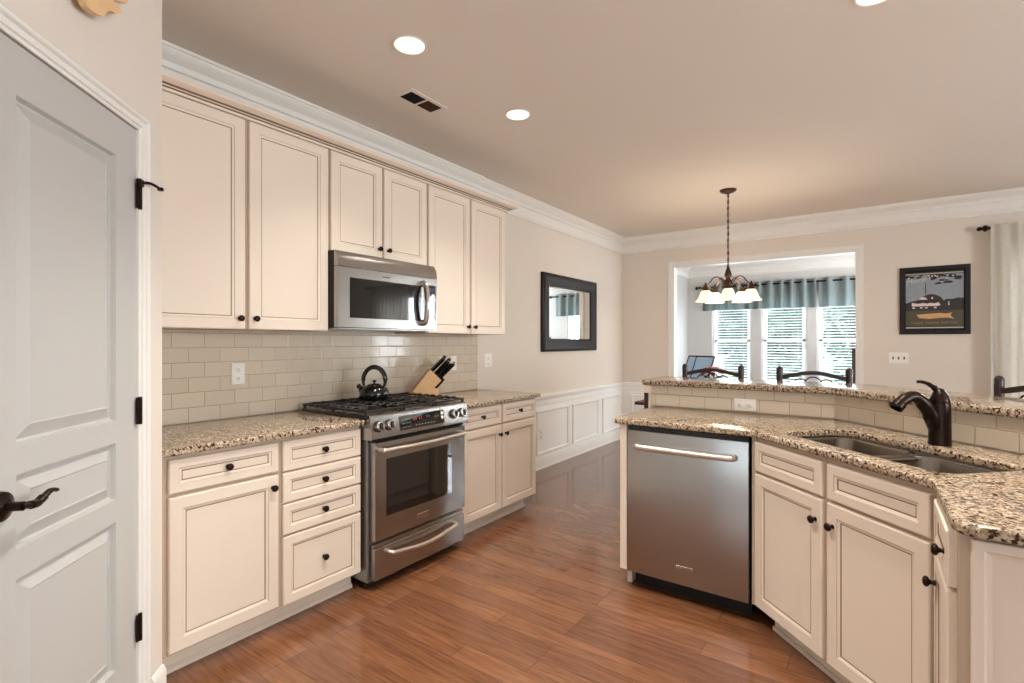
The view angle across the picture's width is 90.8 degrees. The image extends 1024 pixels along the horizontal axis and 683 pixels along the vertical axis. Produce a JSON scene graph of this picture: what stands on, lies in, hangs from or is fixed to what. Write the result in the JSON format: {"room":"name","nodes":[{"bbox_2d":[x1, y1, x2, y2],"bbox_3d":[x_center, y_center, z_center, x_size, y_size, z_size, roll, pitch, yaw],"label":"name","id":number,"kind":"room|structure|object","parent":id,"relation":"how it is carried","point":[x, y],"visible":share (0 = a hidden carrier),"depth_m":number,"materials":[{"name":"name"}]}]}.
{"room":"kitchen","nodes":[
{"label":"kitchen","id":0,"kind":"room"},
{"bbox_2d":[0,0,161,676],"bbox_3d":[-1.268,-0.055,1.329,0.100,2.755,1.120,0,0,-9],"label":"wall","id":1,"kind":"structure","parent":0,"point":[122,51],"depth_m":1.74,"materials":[{"name":"paint"}]},
{"bbox_2d":[0,30,135,129],"bbox_3d":[-1.281,0.289,1.408,0.101,2.068,0.690,0,0,-9],"label":"trim","id":2,"kind":"structure","parent":1,"relation":"attached to","point":[0,30],"depth_m":1.38,"materials":[{"name":"paint"}]},
{"bbox_2d":[0,4,150,682],"bbox_3d":[-1.219,0.275,1.404,0.023,2.095,0.742,0,0,-9],"label":"trim","id":3,"kind":"structure","parent":1,"relation":"attached to","point":[11,25],"depth_m":1.74,"materials":[{"name":"paint"}]},
{"bbox_2d":[0,32,163,682],"bbox_3d":[-1.222,0.293,1.448,0.101,2.035,0.705,0,0,-9],"label":"door","id":4,"kind":"structure","parent":1,"relation":"in","point":[71,192],"depth_m":1.39,"materials":[{"name":"paint"}]},
{"bbox_2d":[77,0,127,16],"bbox_3d":[-1.219,-1.087,1.475,0.045,0.300,0.242,0,0,-9],"label":"wall ornament","id":5,"kind":"object","parent":1,"relation":"attached to","point":[100,8],"visible":1,"depth_m":1.47,"materials":[{"name":"brown wood"}]},
{"bbox_2d":[151,663,165,682],"bbox_3d":[-1.312,1.264,1.884,0.048,0.117,0.152,0,0,-30],"label":"baseboard","id":6,"kind":"structure","parent":1,"relation":"attached to","point":[159,676],"depth_m":1.86,"materials":[{"name":"paint"}]},
{"bbox_2d":[162,213,622,425],"bbox_3d":[-0.211,-0.055,4.706,0.150,2.755,6.059,0,0,36],"label":"wall","id":7,"kind":"structure","parent":0,"point":[519,364],"depth_m":5.32,"materials":[{"name":"paint"}]},
{"bbox_2d":[162,90,327,331],"bbox_3d":[-1.427,-0.586,2.554,0.372,1.043,0.932,0,0,36],"label":"upper cabinet","id":8,"kind":"object","parent":7,"relation":"attached to","point":[245,203],"visible":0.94,"depth_m":2.44,"materials":[{"name":"wood"}]},
{"bbox_2d":[162,71,517,212],"bbox_3d":[-0.898,-1.119,3.261,0.408,0.056,2.698,0,0,36],"label":"crown molding","id":9,"kind":"structure","parent":8,"relation":"attached to","point":[173,84],"depth_m":2.70,"materials":[{"name":"paint"}]},
{"bbox_2d":[162,330,477,425],"bbox_3d":[-1.078,0.173,3.358,0.008,0.472,2.654,0,0,36],"label":"tile backsplash","id":10,"kind":"structure","parent":7,"relation":"attached to","point":[284,371],"depth_m":2.99,"materials":[{"name":"beige tile"}]},
{"bbox_2d":[231,363,244,384],"bbox_3d":[-1.496,0.171,2.759,0.008,0.118,0.072,0,0,36],"label":"outlet","id":11,"kind":"object","parent":10,"relation":"attached to","point":[237,369],"visible":1,"depth_m":2.75,"materials":[{"name":"white plastic"}]},
{"bbox_2d":[235,366,240,371],"bbox_3d":[-1.494,0.147,2.757,0.003,0.033,0.033,0,0,36],"label":"receptacle","id":12,"kind":"object","parent":11,"relation":"attached to","point":[237,368],"depth_m":2.75,"materials":[{"name":"white plastic"}]},
{"bbox_2d":[450,356,456,369],"bbox_3d":[-0.479,0.171,4.174,0.016,0.118,0.072,0,0,36],"label":"light switch","id":13,"kind":"object","parent":10,"relation":"attached to","point":[453,358],"visible":0.67,"depth_m":4.18,"materials":[{"name":"white plastic"}]},
{"bbox_2d":[162,40,484,191],"bbox_3d":[-1.044,-1.329,3.324,0.102,0.207,2.640,0,0,36],"label":"trim","id":14,"kind":"structure","parent":7,"relation":"attached to","point":[177,61],"depth_m":2.99,"materials":[{"name":"paint"}]},
{"bbox_2d":[328,150,426,264],"bbox_3d":[-0.929,-0.813,3.248,0.372,0.588,0.772,0,0,36],"label":"upper cabinet","id":15,"kind":"object","parent":7,"relation":"attached to","point":[373,210],"visible":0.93,"depth_m":3.10,"materials":[{"name":"wood"}]},
{"bbox_2d":[328,250,436,331],"bbox_3d":[-0.878,-0.296,3.208,0.499,0.440,0.778,0,0,36],"label":"microwave","id":16,"kind":"object","parent":15,"relation":"attached to","point":[366,292],"visible":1,"depth_m":3.03,"materials":[{"name":"silver metal"}]},
{"bbox_2d":[334,250,436,279],"bbox_3d":[-0.749,-0.472,3.115,0.036,0.089,0.778,0,0,36],"label":"vent hood","id":17,"kind":"object","parent":16,"relation":"attached to","point":[343,260],"depth_m":3.05,"materials":[{"name":"silver metal"}]},
{"bbox_2d":[395,185,504,334],"bbox_3d":[-0.440,-0.586,3.931,0.372,1.043,0.904,0,0,36],"label":"upper cabinet","id":18,"kind":"object","parent":7,"relation":"attached to","point":[466,237],"visible":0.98,"depth_m":3.79,"materials":[{"name":"wood"}]},
{"bbox_2d":[484,354,491,367],"bbox_3d":[-0.214,0.165,4.563,0.008,0.122,0.112,0,0,36],"label":"outlet","id":19,"kind":"object","parent":7,"relation":"attached to","point":[487,357],"visible":1,"depth_m":4.55,"materials":[{"name":"white plastic"}]},
{"bbox_2d":[539,428,542,440],"bbox_3d":[0.306,0.963,5.283,0.008,0.118,0.072,0,0,36],"label":"outlet","id":20,"kind":"object","parent":7,"relation":"attached to","point":[540,430],"visible":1,"depth_m":5.27,"materials":[{"name":"white plastic"}]},
{"bbox_2d":[536,405,568,455],"bbox_3d":[0.452,0.943,5.481,0.016,0.460,0.680,0,0,36],"label":"trim","id":21,"kind":"structure","parent":7,"relation":"attached to","point":[565,406],"depth_m":5.45,"materials":[{"name":"paint"}]},
{"bbox_2d":[541,272,596,351],"bbox_3d":[0.680,-0.321,5.780,0.044,0.838,1.246,0,0,36],"label":"wall mirror","id":22,"kind":"object","parent":7,"relation":"attached to","point":[568,304],"visible":1,"depth_m":5.71,"materials":[{"name":"black metal"}]},
{"bbox_2d":[536,429,619,470],"bbox_3d":[0.877,1.258,5.554,0.630,0.130,3.173,0,0,36],"label":"baseboard","id":23,"kind":"structure","parent":7,"relation":"attached to","point":[544,461],"depth_m":5.87,"materials":[{"name":"paint"}]},
{"bbox_2d":[572,399,598,443],"bbox_3d":[0.900,0.943,6.107,0.016,0.460,0.680,0,0,36],"label":"trim","id":24,"kind":"structure","parent":7,"relation":"attached to","point":[594,400],"depth_m":6.05,"materials":[{"name":"paint"}]},
{"bbox_2d":[535,390,643,457],"bbox_3d":[0.879,0.938,5.553,0.635,0.570,3.173,0,0,36],"label":"wainscoting","id":25,"kind":"structure","parent":7,"relation":"attached to","point":[553,423],"depth_m":6.02,"materials":[{"name":"paint"}]},
{"bbox_2d":[535,382,643,406],"bbox_3d":[0.879,0.608,5.553,0.635,0.119,3.173,0,0,36],"label":"trim","id":26,"kind":"structure","parent":7,"relation":"attached to","point":[551,398],"depth_m":6.07,"materials":[{"name":"paint"}]},
{"bbox_2d":[602,394,620,433],"bbox_3d":[1.331,0.943,6.709,0.016,0.460,0.580,0,0,36],"label":"trim","id":27,"kind":"structure","parent":7,"relation":"attached to","point":[619,395],"depth_m":6.56,"materials":[{"name":"paint"}]},
{"bbox_2d":[166,439,835,682],"bbox_3d":[2.537,1.353,2.058,8.000,0.060,13.700,0,0,36],"label":"floor","id":28,"kind":"structure","parent":0,"point":[539,592],"depth_m":2.37,"materials":[{"name":"brown wood"}]},
{"bbox_2d":[162,439,278,674],"bbox_3d":[-1.442,0.881,2.288,0.650,0.884,0.492,0,0,36],"label":"base cabinet","id":29,"kind":"object","parent":28,"relation":"on","point":[220,507],"visible":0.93,"depth_m":2.10,"materials":[{"name":"wood"}]},
{"bbox_2d":[162,410,364,457],"bbox_3d":[-1.314,0.424,2.472,0.648,0.030,0.939,0,0,36],"label":"countertop","id":30,"kind":"structure","parent":29,"relation":"on","point":[187,438],"depth_m":2.40,"materials":[{"name":"stone"}]},
{"bbox_2d":[271,426,359,624],"bbox_3d":[-1.172,0.881,2.672,0.642,0.884,0.447,0,0,36],"label":"base cabinet","id":31,"kind":"object","parent":28,"relation":"on","point":[319,473],"visible":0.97,"depth_m":2.48,"materials":[{"name":"wood"}]},
{"bbox_2d":[302,392,467,586],"bbox_3d":[-0.737,0.837,3.119,0.690,0.971,0.800,0,0,36],"label":"range","id":32,"kind":"object","parent":28,"relation":"on","point":[412,455],"visible":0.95,"depth_m":2.88,"materials":[{"name":"silver metal"}]},
{"bbox_2d":[356,365,388,401],"bbox_3d":[-0.850,0.247,3.111,0.183,0.218,0.180,0,0,36],"label":"kettle","id":33,"kind":"object","parent":32,"relation":"on","point":[371,392],"visible":1,"depth_m":3.07,"materials":[{"name":"black metal"}]},
{"bbox_2d":[359,385,388,401],"bbox_3d":[-0.849,0.310,3.110,0.180,0.092,0.180,0,0,36],"label":"pot","id":34,"kind":"object","parent":33,"relation":"attached to","point":[370,393],"depth_m":3.04,"materials":[{"name":"black metal"}]},
{"bbox_2d":[302,392,463,419],"bbox_3d":[-0.774,0.380,3.146,0.589,0.056,0.800,0,0,36],"label":"cooktop","id":35,"kind":"object","parent":32,"relation":"in","point":[397,405],"depth_m":2.96,"materials":[{"name":"metal"}]},
{"bbox_2d":[462,398,535,534],"bbox_3d":[-0.309,0.881,3.871,0.650,0.884,0.925,0,0,36],"label":"base cabinet","id":36,"kind":"object","parent":28,"relation":"on","point":[500,438],"visible":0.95,"depth_m":3.67,"materials":[{"name":"wood"}]},
{"bbox_2d":[438,389,540,408],"bbox_3d":[-0.308,0.424,3.877,0.648,0.030,0.945,0,0,36],"label":"countertop","id":37,"kind":"structure","parent":36,"relation":"on","point":[476,397],"depth_m":3.89,"materials":[{"name":"stone"}]},
{"bbox_2d":[409,369,440,396],"bbox_3d":[-0.656,0.302,3.728,0.250,0.212,0.136,0,0,-16],"label":"knife block","id":38,"kind":"object","parent":37,"relation":"on","point":[426,384],"visible":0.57,"depth_m":3.67,"materials":[{"name":"brown wood"}]},
{"bbox_2d":[431,357,444,371],"bbox_3d":[-0.561,0.180,3.729,0.144,0.144,0.046,0,0,-16],"label":"knife","id":39,"kind":"object","parent":38,"relation":"in","point":[442,360],"visible":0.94,"depth_m":3.72,"materials":[{"name":"black plastic"}]},
{"bbox_2d":[435,378,444,387],"bbox_3d":[-0.544,0.319,3.707,0.106,0.115,0.035,0,0,-16],"label":"knife","id":40,"kind":"object","parent":38,"relation":"in","point":[443,379],"visible":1,"depth_m":3.70,"materials":[{"name":"black plastic"}]},
{"bbox_2d":[435,361,449,375],"bbox_3d":[-0.529,0.206,3.724,0.147,0.147,0.046,0,0,-16],"label":"knife","id":41,"kind":"object","parent":38,"relation":"in","point":[446,363],"visible":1,"depth_m":3.71,"materials":[{"name":"black plastic"}]},
{"bbox_2d":[434,358,450,373],"bbox_3d":[-0.534,0.196,3.768,0.164,0.164,0.046,0,0,-16],"label":"knife","id":42,"kind":"object","parent":38,"relation":"in","point":[448,359],"visible":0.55,"depth_m":3.76,"materials":[{"name":"black plastic"}]},
{"bbox_2d":[439,363,454,378],"bbox_3d":[-0.496,0.228,3.725,0.158,0.158,0.046,0,0,-16],"label":"knife","id":43,"kind":"object","parent":38,"relation":"in","point":[452,365],"visible":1,"depth_m":3.71,"materials":[{"name":"black plastic"}]},
{"bbox_2d":[620,424,635,581],"bbox_3d":[0.777,0.881,2.974,0.038,0.884,0.600,0,0,36],"label":"gable","id":44,"kind":"object","parent":28,"relation":"on","point":[623,427],"visible":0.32,"depth_m":2.73,"materials":[{"name":"paint"}]},
{"bbox_2d":[635,399,643,404],"bbox_3d":[2.047,0.940,4.715,1.510,0.765,0.950,0,0,36],"label":"dining table","id":45,"kind":"object","parent":28,"relation":"on","point":[640,402],"visible":0.02,"depth_m":4.75,"materials":[{"name":"brown wood"}]},
{"bbox_2d":[699,366,724,377],"bbox_3d":[1.905,0.394,4.787,0.282,0.329,0.278,0,0,-4],"label":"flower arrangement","id":46,"kind":"object","parent":45,"relation":"on","point":[703,373],"visible":0.21,"depth_m":4.75,"materials":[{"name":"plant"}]},
{"bbox_2d":[644,393,647,408],"bbox_3d":[1.397,0.853,4.251,0.442,0.940,0.421,0,0,36],"label":"dining chair","id":47,"kind":"object","parent":28,"relation":"on","point":[645,394],"visible":0.03,"depth_m":4.20,"materials":[{"name":"wood"}]},
{"bbox_2d":[644,385,651,407],"bbox_3d":[0.928,0.801,3.343,0.043,1.044,0.173,0,0,36],"label":"end post","id":48,"kind":"object","parent":28,"relation":"on","point":[647,388],"visible":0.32,"depth_m":3.28,"materials":[{"name":"paint"}]},
{"bbox_2d":[627,425,752,614],"bbox_3d":[1.012,0.884,2.745,0.602,0.878,0.638,0,0,36],"label":"dishwasher","id":49,"kind":"object","parent":28,"relation":"on","point":[689,493],"visible":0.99,"depth_m":2.52,"materials":[{"name":"silver metal"}]},
{"bbox_2d":[749,437,751,599],"bbox_3d":[1.041,0.834,2.783,0.598,0.778,0.542,0,0,36],"label":"tub","id":50,"kind":"object","parent":49,"relation":"in","point":[750,438],"depth_m":2.40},
{"bbox_2d":[686,355,714,377],"bbox_3d":[2.942,0.777,8.536,0.748,1.096,0.588,0,0,-26],"label":"sling chair","id":51,"kind":"object","parent":28,"relation":"on","point":[694,363],"visible":0.14,"depth_m":8.66,"materials":[{"name":"blue fabric"}]},
{"bbox_2d":[682,364,743,378],"bbox_3d":[1.377,0.743,3.605,0.442,1.160,0.446,0,0,36],"label":"bar stool","id":52,"kind":"object","parent":28,"relation":"on","point":[685,372],"visible":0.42,"depth_m":3.75,"materials":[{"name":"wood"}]},
{"bbox_2d":[776,366,852,383],"bbox_3d":[1.895,0.743,3.209,0.442,1.160,0.446,0,0,36],"label":"bar stool","id":53,"kind":"object","parent":28,"relation":"on","point":[848,378],"visible":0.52,"depth_m":3.36,"materials":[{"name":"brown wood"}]},
{"bbox_2d":[755,438,938,682],"bbox_3d":[1.454,0.881,1.970,0.600,0.884,0.845,0,0,-9],"label":"base cabinet","id":54,"kind":"object","parent":28,"relation":"on","point":[843,554],"visible":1,"depth_m":1.83,"materials":[{"name":"wood"}]},
{"bbox_2d":[752,437,756,604],"bbox_3d":[1.302,0.831,2.593,0.022,0.784,0.588,0,0,36],"label":"stile","id":55,"kind":"object","parent":54,"relation":"attached to","point":[754,439],"visible":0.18,"depth_m":2.36,"materials":[{"name":"wood"}]},
{"bbox_2d":[851,348,855,383],"bbox_3d":[5.213,0.700,7.017,0.830,1.245,0.480,0,0,36],"label":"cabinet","id":56,"kind":"object","parent":28,"relation":"on","point":[852,349],"visible":0.03,"depth_m":7.06,"materials":[{"name":"brown wood"}]},
{"bbox_2d":[922,499,1023,682],"bbox_3d":[1.450,0.881,1.238,0.689,0.884,0.602,0,0,36],"label":"base cabinet","id":57,"kind":"object","parent":28,"relation":"on","point":[978,583],"visible":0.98,"depth_m":1.15,"materials":[{"name":"wood"}]},
{"bbox_2d":[615,406,1023,545],"bbox_3d":[1.336,0.424,2.040,1.100,0.030,2.581,0,0,-16],"label":"countertop","id":58,"kind":"structure","parent":57,"relation":"on","point":[988,505],"depth_m":1.84,"materials":[{"name":"stone"}]},
{"bbox_2d":[804,437,1000,473],"bbox_3d":[1.456,0.543,1.970,0.361,0.200,0.769,0,0,-9],"label":"sink","id":59,"kind":"object","parent":58,"relation":"in","point":[931,463],"visible":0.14,"depth_m":1.97,"materials":[{"name":"silver metal"}]},
{"bbox_2d":[804,437,915,456],"bbox_3d":[1.424,0.543,2.160,0.361,0.200,0.384,0,0,-9],"label":"basin","id":60,"kind":"object","parent":59,"relation":"in","point":[861,446],"depth_m":2.25,"materials":[{"name":"metal"}]},
{"bbox_2d":[877,455,1000,473],"bbox_3d":[1.488,0.543,1.778,0.361,0.200,0.381,0,0,-9],"label":"basin","id":61,"kind":"object","parent":59,"relation":"in","point":[931,463],"depth_m":1.93,"materials":[{"name":"metal"}]},
{"bbox_2d":[889,380,951,446],"bbox_3d":[1.627,0.281,2.006,0.242,0.256,0.084,0,0,-9],"label":"faucet","id":62,"kind":"object","parent":58,"relation":"on","point":[936,411],"visible":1,"depth_m":1.99,"materials":[{"name":"brown metal"}]},
{"bbox_2d":[993,376,1023,397],"bbox_3d":[2.228,0.743,2.252,0.446,1.160,0.442,0,0,-9],"label":"bar stool","id":63,"kind":"object","parent":28,"relation":"on","point":[999,389],"visible":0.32,"depth_m":2.46,"materials":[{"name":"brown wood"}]},
{"bbox_2d":[162,0,1023,237],"bbox_3d":[2.537,-1.472,2.058,8.000,0.080,13.700,0,0,36],"label":"ceiling","id":64,"kind":"structure","parent":0,"point":[642,112],"depth_m":2.80,"materials":[{"name":"paint"}]},
{"bbox_2d":[392,35,426,54],"bbox_3d":[-0.492,-1.464,2.431,0.162,0.076,0.162,0,0,36],"label":"recessed light","id":65,"kind":"object","parent":64,"relation":"in","point":[405,44],"visible":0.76,"depth_m":2.43,"materials":[{"name":"paint"}]},
{"bbox_2d":[393,88,447,114],"bbox_3d":[-0.540,-1.430,3.006,0.150,0.004,0.300,0,0,36],"label":"ceiling vent","id":66,"kind":"object","parent":64,"relation":"in","point":[414,98],"visible":1,"depth_m":3.00,"materials":[{"name":"metal"}]},
{"bbox_2d":[505,109,530,120],"bbox_3d":[0.037,-1.464,3.171,0.162,0.076,0.162,0,0,36],"label":"recessed light","id":67,"kind":"object","parent":64,"relation":"in","point":[513,114],"visible":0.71,"depth_m":3.17,"materials":[{"name":"paint"}]},
{"bbox_2d":[695,188,761,303],"bbox_3d":[2.038,-0.909,4.731,0.557,1.046,0.564,0,0,36],"label":"chandelier","id":68,"kind":"object","parent":64,"relation":"hanging from","point":[712,296],"visible":1,"depth_m":4.72,"materials":[{"name":"brown metal"}]},
{"bbox_2d":[854,0,887,6],"bbox_3d":[1.499,-1.464,2.069,0.162,0.076,0.162,0,0,36],"label":"recessed light","id":69,"kind":"object","parent":64,"relation":"in","point":[861,3],"visible":1,"depth_m":2.12,"materials":[{"name":"paint"}]},
{"bbox_2d":[677,275,687,376],"bbox_3d":[2.457,-0.055,8.543,0.120,2.755,3.287,0,0,36],"label":"wall","id":70,"kind":"structure","parent":0,"point":[682,283],"depth_m":9.48,"materials":[{"name":"paint"}]},
{"bbox_2d":[688,267,855,381],"bbox_3d":[5.493,-0.055,8.317,5.080,2.755,0.120,0,0,36],"label":"wall","id":71,"kind":"structure","parent":0,"point":[699,321],"depth_m":9.06,"materials":[{"name":"paint"}]},
{"bbox_2d":[712,309,750,379],"bbox_3d":[4.075,-0.027,9.344,0.680,1.700,0.080,0,0,36],"label":"window","id":72,"kind":"structure","parent":71,"relation":"in","point":[714,316],"depth_m":9.46,"materials":[{"name":"paint"}]},
{"bbox_2d":[714,310,749,378],"bbox_3d":[4.039,-0.029,9.293,0.606,1.622,0.045,0,0,36],"label":"window blind","id":73,"kind":"object","parent":72,"relation":"attached to","point":[725,310],"visible":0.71,"depth_m":9.28,"materials":[{"name":"white plastic"}]},
{"bbox_2d":[677,254,855,278],"bbox_3d":[4.539,-1.329,6.985,5.080,0.207,3.157,0,0,36],"label":"trim","id":74,"kind":"structure","parent":71,"relation":"attached to","point":[847,260],"depth_m":8.85,"materials":[{"name":"paint"}]},
{"bbox_2d":[695,276,855,310],"bbox_3d":[4.743,-0.832,8.696,3.100,0.490,0.133,0,0,36],"label":"window valance","id":75,"kind":"object","parent":71,"relation":"attached to","point":[833,291],"visible":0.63,"depth_m":8.61,"materials":[{"name":"blue fabric"}]},
{"bbox_2d":[762,307,806,381],"bbox_3d":[4.771,-0.027,8.846,0.710,1.700,0.080,0,0,36],"label":"window","id":76,"kind":"structure","parent":71,"relation":"in","point":[804,309],"depth_m":8.84,"materials":[{"name":"paint"}]},
{"bbox_2d":[763,308,804,381],"bbox_3d":[4.735,-0.029,8.796,0.636,1.622,0.045,0,0,36],"label":"window blind","id":77,"kind":"object","parent":76,"relation":"attached to","point":[783,308],"visible":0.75,"depth_m":8.78,"materials":[{"name":"white plastic"}]},
{"bbox_2d":[817,290,855,381],"bbox_3d":[5.462,-0.027,8.351,0.710,1.700,0.080,0,0,36],"label":"window","id":78,"kind":"structure","parent":71,"relation":"in","point":[819,313],"depth_m":8.52,"materials":[{"name":"paint"}]},
{"bbox_2d":[819,306,855,382],"bbox_3d":[5.426,-0.029,8.301,0.636,1.622,0.045,0,0,36],"label":"window blind","id":79,"kind":"object","parent":78,"relation":"attached to","point":[841,306],"visible":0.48,"depth_m":8.34,"materials":[{"name":"white plastic"}]},
{"bbox_2d":[623,211,1023,395],"bbox_3d":[4.669,-0.055,4.864,7.600,2.755,0.120,0,0,36],"label":"wall","id":80,"kind":"structure","parent":0,"point":[960,363],"depth_m":5.29,"materials":[{"name":"paint"}]},
{"bbox_2d":[631,394,643,412],"bbox_3d":[1.813,0.943,6.820,0.440,0.460,0.016,0,0,36],"label":"trim","id":81,"kind":"structure","parent":80,"relation":"attached to","point":[632,395],"depth_m":6.93,"materials":[{"name":"paint"}]},
{"bbox_2d":[479,178,1023,253],"bbox_3d":[3.703,-1.329,3.515,7.600,0.207,3.198,0,0,36],"label":"trim","id":82,"kind":"structure","parent":80,"relation":"attached to","point":[530,209],"depth_m":5.47,"materials":[{"name":"paint"}]},
{"bbox_2d":[668,244,863,383],"bbox_3d":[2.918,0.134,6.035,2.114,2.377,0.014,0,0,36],"label":"trim","id":83,"kind":"structure","parent":80,"relation":"attached to","point":[859,248],"depth_m":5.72,"materials":[{"name":"paint"}]},
{"bbox_2d":[889,352,908,363],"bbox_3d":[4.017,0.163,5.246,0.165,0.115,0.016,0,0,36],"label":"light switch","id":84,"kind":"object","parent":80,"relation":"attached to","point":[896,358],"visible":1,"depth_m":5.25,"materials":[{"name":"white plastic"}]},
{"bbox_2d":[899,264,970,334],"bbox_3d":[4.243,-0.425,5.076,0.550,0.685,0.028,0,0,36],"label":"framed poster","id":85,"kind":"object","parent":80,"relation":"attached to","point":[932,299],"visible":1,"depth_m":5.07,"materials":[{"name":"black wood"}]},
{"bbox_2d":[906,269,963,329],"bbox_3d":[4.242,-0.425,5.081,0.469,0.595,0.005,0,0,36],"label":"print","id":86,"kind":"object","parent":85,"relation":"attached to","point":[934,297],"depth_m":5.07,"materials":[{"name":"multicoloured paper"}]},
{"bbox_2d":[976,225,990,231],"bbox_3d":[5.545,-1.082,4.082,2.665,0.062,0.122,0,0,36],"label":"curtain rod","id":87,"kind":"object","parent":80,"relation":"attached to","point":[984,228],"visible":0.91,"depth_m":4.79,"materials":[{"name":"black metal"}]},
{"bbox_2d":[991,222,1023,398],"bbox_3d":[4.753,0.100,4.560,0.628,2.405,0.058,0,0,36],"label":"curtain","id":88,"kind":"object","parent":87,"relation":"hanging from","point":[1007,240],"visible":0.56,"depth_m":4.68,"materials":[{"name":"beige fabric"}]},
{"bbox_2d":[652,405,1023,471],"bbox_3d":[1.596,0.801,2.075,0.777,1.044,2.826,0,0,-13],"label":"wall","id":89,"kind":"structure","parent":0,"point":[916,452],"depth_m":2.31,"materials":[{"name":"paint"}]},
{"bbox_2d":[642,376,1023,418],"bbox_3d":[1.727,0.261,2.098,1.111,0.036,3.236,0,0,-14],"label":"countertop","id":90,"kind":"structure","parent":89,"relation":"on","point":[1009,407],"depth_m":2.66,"materials":[{"name":"stone"}]},
{"bbox_2d":[651,385,1023,453],"bbox_3d":[1.537,0.344,2.067,0.669,0.129,2.668,0,0,-13],"label":"tile backsplash","id":91,"kind":"structure","parent":89,"relation":"attached to","point":[983,430],"depth_m":2.58,"materials":[{"name":"beige tile"}]},
{"bbox_2d":[734,398,755,411],"bbox_3d":[1.362,0.366,2.951,0.118,0.072,0.008,0,0,36],"label":"outlet","id":92,"kind":"object","parent":91,"relation":"attached to","point":[740,404],"visible":1,"depth_m":2.95,"materials":[{"name":"white plastic"}]},
{"label":"outside","id":93,"kind":"structure","parent":0,"visible":0},
{"bbox_2d":[720,374,833,382],"bbox_3d":[21.300,1.648,21.739,65.000,0.050,39.850,0,0,36],"label":"ground","id":94,"kind":"structure","parent":93,"point":[723,377],"depth_m":22.69,"materials":[{"name":"white"}]},
{"bbox_2d":[718,307,801,377],"bbox_3d":[6.277,-0.164,12.664,2.455,3.591,2.393,0,0,-30],"label":"tree","id":95,"kind":"object","parent":94,"relation":"on","point":[786,315],"visible":0.28,"depth_m":12.10,"materials":[{"name":"green plant"}]},
{"bbox_2d":[737,356,801,381],"bbox_3d":[5.304,1.044,10.511,1.557,1.555,1.571,0,0,36],"label":"bush","id":96,"kind":"object","parent":94,"relation":"on","point":[774,360],"visible":0.05,"depth_m":10.30,"materials":[{"name":"green plant"}]},
{"bbox_2d":[718,307,855,377],"bbox_3d":[17.075,-1.377,25.286,19.000,6.000,8.200,0,0,36],"label":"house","id":97,"kind":"structure","parent":94,"relation":"on","point":[829,360],"depth_m":22.92,"materials":[{"name":"white"}]},
{"bbox_2d":[795,307,855,363],"bbox_3d":[12.822,-1.012,18.746,4.507,5.281,4.309,0,0,-8],"label":"tree","id":98,"kind":"object","parent":94,"relation":"on","point":[836,332],"visible":0.11,"depth_m":18.39,"materials":[{"name":"green plant"}]},
{"bbox_2d":[828,354,851,382],"bbox_3d":[7.136,0.907,9.715,1.737,1.836,1.627,0,0,11],"label":"bush","id":99,"kind":"object","parent":94,"relation":"on","point":[839,367],"visible":0.02,"depth_m":9.91,"materials":[{"name":"green plant"}]},
{"bbox_2d":[841,306,855,342],"bbox_3d":[9.088,-0.457,11.204,3.027,4.173,3.185,0,0,36],"label":"tree","id":100,"kind":"object","parent":94,"relation":"on","point":[852,317],"visible":0.02,"depth_m":12.03,"materials":[{"name":"green plant"}]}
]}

